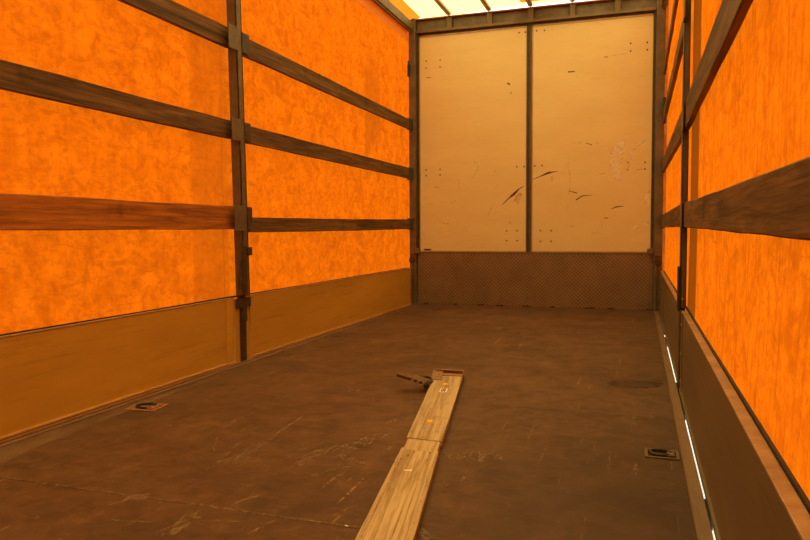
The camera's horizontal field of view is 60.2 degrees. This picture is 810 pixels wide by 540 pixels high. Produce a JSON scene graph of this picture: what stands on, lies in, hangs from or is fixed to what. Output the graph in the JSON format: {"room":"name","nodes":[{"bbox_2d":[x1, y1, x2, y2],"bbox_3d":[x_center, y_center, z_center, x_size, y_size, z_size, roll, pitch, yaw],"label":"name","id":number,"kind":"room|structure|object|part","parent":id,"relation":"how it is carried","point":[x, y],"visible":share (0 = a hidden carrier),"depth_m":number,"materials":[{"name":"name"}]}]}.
{"room":"truck cargo area","nodes":[
{"label":"truck cargo area","id":0,"kind":"room"},
{"bbox_2d":[0,0,409,335],"bbox_3d":[-1.435,-0.812,2.978,0.092,3.110,9.622,1,3,19],"label":"wall","id":1,"kind":"structure","parent":0,"point":[49,278],"depth_m":3.76,"materials":[{"name":"orange fabric"}]},
{"bbox_3d":[-1.457,0.235,2.929,0.006,0.011,9.400,1,3,18],"label":"hem cord","id":2,"kind":"part","parent":1,"relation":"part of","materials":[{"name":"orange fabric"}]},
{"bbox_2d":[0,304,418,446],"bbox_3d":[-1.376,0.647,2.994,0.073,0.054,9.530,1,3,18],"label":"sill","id":3,"kind":"structure","parent":1,"relation":"attached to","point":[69,421],"depth_m":3.48,"materials":[{"name":"metal"}]},
{"bbox_2d":[0,298,235,441],"bbox_3d":[-1.974,0.537,1.326,0.032,0.416,6.005,1,3,18],"label":"panel","id":4,"kind":"object","parent":3,"relation":"attached to","point":[53,375],"visible":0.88,"depth_m":3.14,"materials":[{"name":"wood"}]},
{"bbox_2d":[226,0,252,362],"bbox_3d":[-0.993,-0.870,4.148,0.070,2.890,0.252,1,3,18],"label":"post","id":5,"kind":"object","parent":3,"relation":"on","point":[238,41],"visible":0.94,"depth_m":4.16,"materials":[{"name":"metal"}]},
{"bbox_2d":[0,59,231,138],"bbox_3d":[-1.978,-0.655,1.272,0.027,0.120,6.030,1,3,18],"label":"wooden slat","id":6,"kind":"object","parent":5,"relation":"attached to","point":[14,77],"visible":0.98,"depth_m":3.12,"materials":[{"name":"brown wood"}]},
{"bbox_2d":[0,193,234,229],"bbox_3d":[-1.975,-0.137,1.301,0.026,0.157,6.030,1,3,18],"label":"wooden slat","id":7,"kind":"object","parent":5,"relation":"attached to","point":[17,211],"visible":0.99,"depth_m":3.13,"materials":[{"name":"brown wood"}]},
{"bbox_2d":[118,0,229,47],"bbox_3d":[-1.984,-1.185,1.233,0.026,0.124,6.010,1,3,18],"label":"wooden slat","id":8,"kind":"object","parent":5,"relation":"attached to","point":[172,12],"visible":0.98,"depth_m":3.68,"materials":[{"name":"brown wood"}]},
{"bbox_3d":[-0.976,-0.024,4.160,0.012,0.280,0.054,1,3,18],"label":"latch lever","id":9,"kind":"part","parent":5,"relation":"part of","materials":[{"name":"metal"}]},
{"bbox_3d":[-0.952,0.002,4.226,0.016,0.300,0.098,1,3,18],"label":"latch plate","id":10,"kind":"part","parent":5,"relation":"part of","materials":[{"name":"metal"}]},
{"bbox_2d":[243,39,408,128],"bbox_3d":[-0.477,-1.439,5.748,0.026,0.122,3.215,1,3,18],"label":"wooden slat","id":11,"kind":"object","parent":5,"relation":"attached to","point":[258,53],"visible":0.98,"depth_m":5.19,"materials":[{"name":"brown wood"}]},
{"bbox_2d":[248,217,409,231],"bbox_3d":[-0.471,-0.381,5.808,0.026,0.124,3.215,1,3,18],"label":"wooden slat","id":12,"kind":"object","parent":5,"relation":"attached to","point":[260,224],"visible":0.98,"depth_m":5.31,"materials":[{"name":"brown wood"}]},
{"bbox_2d":[251,126,408,178],"bbox_3d":[-0.474,-0.922,5.777,0.027,0.115,3.215,1,3,18],"label":"wooden slat","id":13,"kind":"object","parent":5,"relation":"attached to","point":[259,137],"visible":0.98,"depth_m":5.26,"materials":[{"name":"brown wood"}]},
{"bbox_2d":[246,268,411,358],"bbox_3d":[-0.455,0.274,5.875,0.032,0.416,3.250,1,3,18],"label":"panel","id":14,"kind":"object","parent":3,"relation":"attached to","point":[281,318],"visible":0.84,"depth_m":5.29,"materials":[{"name":"wood"}]},
{"bbox_2d":[407,18,419,304],"bbox_3d":[0.098,-1.118,7.394,0.125,3.030,0.230,1,3,18],"label":"post","id":15,"kind":"object","parent":3,"relation":"on","point":[413,63],"visible":0.92,"depth_m":7.39,"materials":[{"name":"metal"}]},
{"bbox_3d":[0.083,0.145,7.462,0.046,0.440,0.014,1,3,18],"label":"locking rod","id":16,"kind":"part","parent":15,"relation":"part of","materials":[{"name":"grey metal"}]},
{"bbox_3d":[0.097,-1.121,7.452,0.072,3.030,0.120,1,3,18],"label":"post","id":17,"kind":"part","parent":15,"relation":"part of","materials":[{"name":"metal"}]},
{"bbox_2d":[372,0,413,32],"bbox_3d":[-1.433,-2.268,2.823,0.050,0.105,9.490,1,3,18],"label":"rail","id":18,"kind":"object","parent":1,"relation":"attached to","point":[387,6],"visible":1,"depth_m":6.79,"materials":[{"name":"brown wood"}]},
{"bbox_2d":[416,0,656,35],"bbox_3d":[1.251,-2.531,6.983,2.374,0.171,0.085,1,3,18],"label":"header","id":19,"kind":"object","parent":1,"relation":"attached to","point":[592,9],"visible":1,"depth_m":6.96,"materials":[{"name":"grey metal"}]},
{"bbox_2d":[0,304,696,539],"bbox_3d":[-0.225,0.659,2.614,2.362,0.041,9.537,1,3,18],"label":"floor","id":20,"kind":"structure","parent":0,"point":[557,411],"depth_m":2.54,"materials":[{"name":"brown wood"}]},
{"bbox_2d":[125,402,167,410],"bbox_3d":[-1.155,0.608,3.129,0.140,0.014,0.124,0,3,10],"label":"ring","id":21,"kind":"object","parent":20,"relation":"on","point":[150,406],"visible":1,"depth_m":3.11,"materials":[{"name":"metal"}]},
{"bbox_2d":[131,405,162,409],"bbox_3d":[-1.155,0.615,3.130,0.120,0.001,0.104,0,3,10],"label":"cup","id":22,"kind":"object","parent":21,"relation":"on","point":[136,407],"depth_m":3.11,"materials":[{"name":"metal"}]},
{"bbox_2d":[355,369,463,539],"bbox_3d":[-0.025,0.605,2.466,0.317,0.083,2.619,0,3,8],"label":"plank","id":23,"kind":"object","parent":20,"relation":"on","point":[396,513],"visible":1,"depth_m":2.24,"materials":[{"name":"brown wood"}]},
{"bbox_3d":[0.001,0.522,3.441,0.080,0.025,0.082,1,3,18],"label":"lever handle","id":24,"kind":"part","parent":23,"relation":"part of","materials":[{"name":"brown metal"}]},
{"bbox_3d":[0.075,0.538,3.417,0.077,0.034,0.084,1,3,18],"label":"lever arm","id":25,"kind":"part","parent":23,"relation":"part of","materials":[{"name":"brown metal"}]},
{"bbox_2d":[418,252,652,310],"bbox_3d":[1.295,0.113,7.131,2.430,0.590,0.046,1,3,18],"label":"plate","id":26,"kind":"object","parent":20,"relation":"on","point":[582,280],"visible":1,"depth_m":7.09,"materials":[{"name":"brown metal"}]},
{"bbox_2d":[419,26,526,251],"bbox_3d":[0.694,-1.321,7.247,1.132,2.265,0.030,1,3,18],"label":"board","id":27,"kind":"object","parent":26,"relation":"on","point":[473,84],"visible":1,"depth_m":7.23,"materials":[{"name":"brown wood"}]},
{"bbox_2d":[526,25,531,251],"bbox_3d":[1.255,-1.314,7.061,0.048,2.263,0.048,1,3,18],"label":"centre mullion","id":28,"kind":"object","parent":26,"relation":"on","point":[529,27],"visible":1,"depth_m":7.04,"materials":[{"name":"metal"}]},
{"bbox_2d":[531,13,653,252],"bbox_3d":[1.822,-1.306,6.871,1.144,2.265,0.030,1,3,18],"label":"board","id":29,"kind":"object","parent":26,"relation":"on","point":[592,79],"visible":0.98,"depth_m":6.85,"materials":[{"name":"brown wood"}]},
{"bbox_2d":[645,448,679,459],"bbox_3d":[0.895,0.636,2.436,0.112,0.014,0.100,1,3,18],"label":"tie-down ring","id":30,"kind":"object","parent":20,"relation":"on","point":[660,453],"visible":1,"depth_m":2.42,"materials":[{"name":"grey metal"}]},
{"bbox_2d":[648,450,675,457],"bbox_3d":[0.895,0.642,2.436,0.092,0.001,0.080,1,3,18],"label":"cup","id":31,"kind":"object","parent":30,"relation":"on","point":[651,453],"depth_m":2.42,"materials":[{"name":"metal"}]},
{"bbox_2d":[389,0,569,19],"bbox_3d":[-0.218,-2.390,2.527,2.551,0.109,9.710,1,3,18],"label":"ceiling","id":32,"kind":"structure","parent":0,"point":[416,9],"depth_m":7.08,"materials":[{"name":"white plastic"}]},
{"bbox_2d":[434,0,450,15],"bbox_3d":[-1.051,-2.372,2.700,0.044,0.042,9.510,1,3,18],"label":"bar","id":33,"kind":"object","parent":32,"relation":"attached to","point":[439,3],"visible":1,"depth_m":6.96,"materials":[{"name":"wood"}]},
{"bbox_2d":[480,0,490,11],"bbox_3d":[-0.652,-2.366,2.567,0.044,0.042,9.510,1,3,18],"label":"bar","id":34,"kind":"object","parent":32,"relation":"attached to","point":[486,5],"visible":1,"depth_m":6.89,"materials":[{"name":"wood"}]},
{"bbox_2d":[525,0,532,7],"bbox_3d":[-0.257,-2.361,2.436,0.044,0.042,9.510,1,3,18],"label":"bar","id":35,"kind":"object","parent":32,"relation":"attached to","point":[529,2],"visible":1,"depth_m":6.85,"materials":[{"name":"wood"}]},
{"bbox_2d":[651,0,668,327],"bbox_3d":[1.301,-1.038,7.145,2.577,3.225,0.020,1,3,18],"label":"wall","id":36,"kind":"structure","parent":0,"point":[668,0],"depth_m":6.74,"materials":[{"name":"metal"}]},
{"bbox_2d":[661,0,809,513],"bbox_3d":[0.955,-0.780,2.182,0.131,3.110,9.622,1,3,18],"label":"wall","id":37,"kind":"structure","parent":0,"point":[748,295],"depth_m":1.59,"materials":[{"name":"orange fabric"}]},
{"bbox_2d":[662,0,667,7],"bbox_3d":[0.926,-2.237,2.037,0.050,0.105,9.490,1,3,18],"label":"rail","id":38,"kind":"object","parent":37,"relation":"attached to","point":[664,2],"visible":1,"depth_m":6.42,"materials":[{"name":"brown wood"}]},
{"bbox_2d":[663,0,678,74],"bbox_3d":[1.897,-1.759,4.953,0.023,0.079,3.245,1,3,18],"label":"wooden slat","id":39,"kind":"object","parent":37,"relation":"attached to","point":[675,3],"visible":1,"depth_m":5.15,"materials":[{"name":"brown wood"}]},
{"bbox_2d":[654,311,713,539],"bbox_3d":[0.921,0.677,2.229,0.053,0.055,9.530,1,3,18],"label":"sill","id":40,"kind":"structure","parent":37,"relation":"attached to","point":[702,522],"depth_m":2.41,"materials":[{"name":"metal"}]},
{"bbox_2d":[647,0,665,311],"bbox_3d":[2.388,-1.088,6.631,0.147,3.030,0.230,1,3,18],"label":"post","id":41,"kind":"object","parent":40,"relation":"on","point":[659,98],"visible":0.82,"depth_m":6.63,"materials":[{"name":"metal"}]},
{"bbox_3d":[2.411,0.176,6.686,0.054,0.440,0.014,1,3,18],"label":"locking rod","id":42,"kind":"part","parent":41,"relation":"part of","materials":[{"name":"grey metal"}]},
{"bbox_2d":[659,271,678,385],"bbox_3d":[1.917,0.299,5.095,0.032,0.405,3.270,1,3,18],"label":"panel","id":43,"kind":"object","parent":40,"relation":"attached to","point":[669,314],"visible":0.74,"depth_m":4.54,"materials":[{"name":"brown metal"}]},
{"bbox_2d":[677,0,690,389],"bbox_3d":[1.353,-0.839,3.376,0.040,2.890,0.233,1,3,18],"label":"post","id":44,"kind":"object","parent":40,"relation":"on","point":[682,268],"visible":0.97,"depth_m":3.37,"materials":[{"name":"metal"}]},
{"bbox_2d":[661,205,679,227],"bbox_3d":[1.906,-0.366,5.031,0.026,0.119,3.245,1,3,18],"label":"wooden slat","id":45,"kind":"object","parent":44,"relation":"attached to","point":[671,218],"visible":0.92,"depth_m":4.51,"materials":[{"name":"brown wood"}]},
{"bbox_2d":[662,111,681,171],"bbox_3d":[1.904,-0.855,5.003,0.026,0.168,3.245,1,3,18],"label":"wooden slat","id":46,"kind":"object","parent":44,"relation":"attached to","point":[674,144],"visible":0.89,"depth_m":4.46,"materials":[{"name":"brown wood"}]},
{"bbox_2d":[663,20,682,123],"bbox_3d":[1.901,-1.325,4.977,0.026,0.106,3.245,1,3,18],"label":"wooden slat","id":47,"kind":"object","parent":44,"relation":"attached to","point":[679,50],"visible":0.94,"depth_m":4.52,"materials":[{"name":"brown wood"}]},
{"bbox_3d":[1.349,0.091,3.444,0.012,0.215,0.094,1,3,18],"label":"latch plate","id":48,"kind":"part","parent":44,"relation":"part of","materials":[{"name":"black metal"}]},
{"bbox_3d":[1.362,-1.045,3.381,0.028,2.460,0.100,1,3,18],"label":"post","id":49,"kind":"part","parent":44,"relation":"part of","materials":[{"name":"metal"}]},
{"bbox_2d":[684,0,752,129],"bbox_3d":[0.395,-0.572,0.484,0.026,0.140,6.030,1,3,18],"label":"wooden slat","id":50,"kind":"object","parent":44,"relation":"attached to","point":[731,14],"visible":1,"depth_m":2.03,"materials":[{"name":"brown wood"}]},
{"bbox_2d":[683,156,809,240],"bbox_3d":[0.397,-0.070,0.513,0.026,0.172,6.030,1,3,18],"label":"wooden slat","id":51,"kind":"object","parent":44,"relation":"attached to","point":[776,203],"visible":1,"depth_m":1.20,"materials":[{"name":"brown wood"}]},
{"bbox_2d":[679,311,809,539],"bbox_3d":[0.396,0.562,0.539,0.032,0.405,6.010,1,3,18],"label":"panel","id":52,"kind":"object","parent":40,"relation":"attached to","point":[748,493],"visible":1,"depth_m":1.60,"materials":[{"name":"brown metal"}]},
{"bbox_3d":[0.950,0.266,2.127,0.006,0.011,9.400,1,3,18],"label":"hem cord","id":53,"kind":"part","parent":37,"relation":"part of","materials":[{"name":"orange fabric"}]},
{"label":"outside","id":54,"kind":"structure","parent":0,"visible":0},
{"bbox_2d":[664,335,715,539],"bbox_3d":[-2.071,1.978,0.806,120.000,0.050,120.000,1,3,18],"label":"ground","id":55,"kind":"structure","parent":54,"point":[664,335],"depth_m":6.06,"materials":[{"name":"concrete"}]}
]}

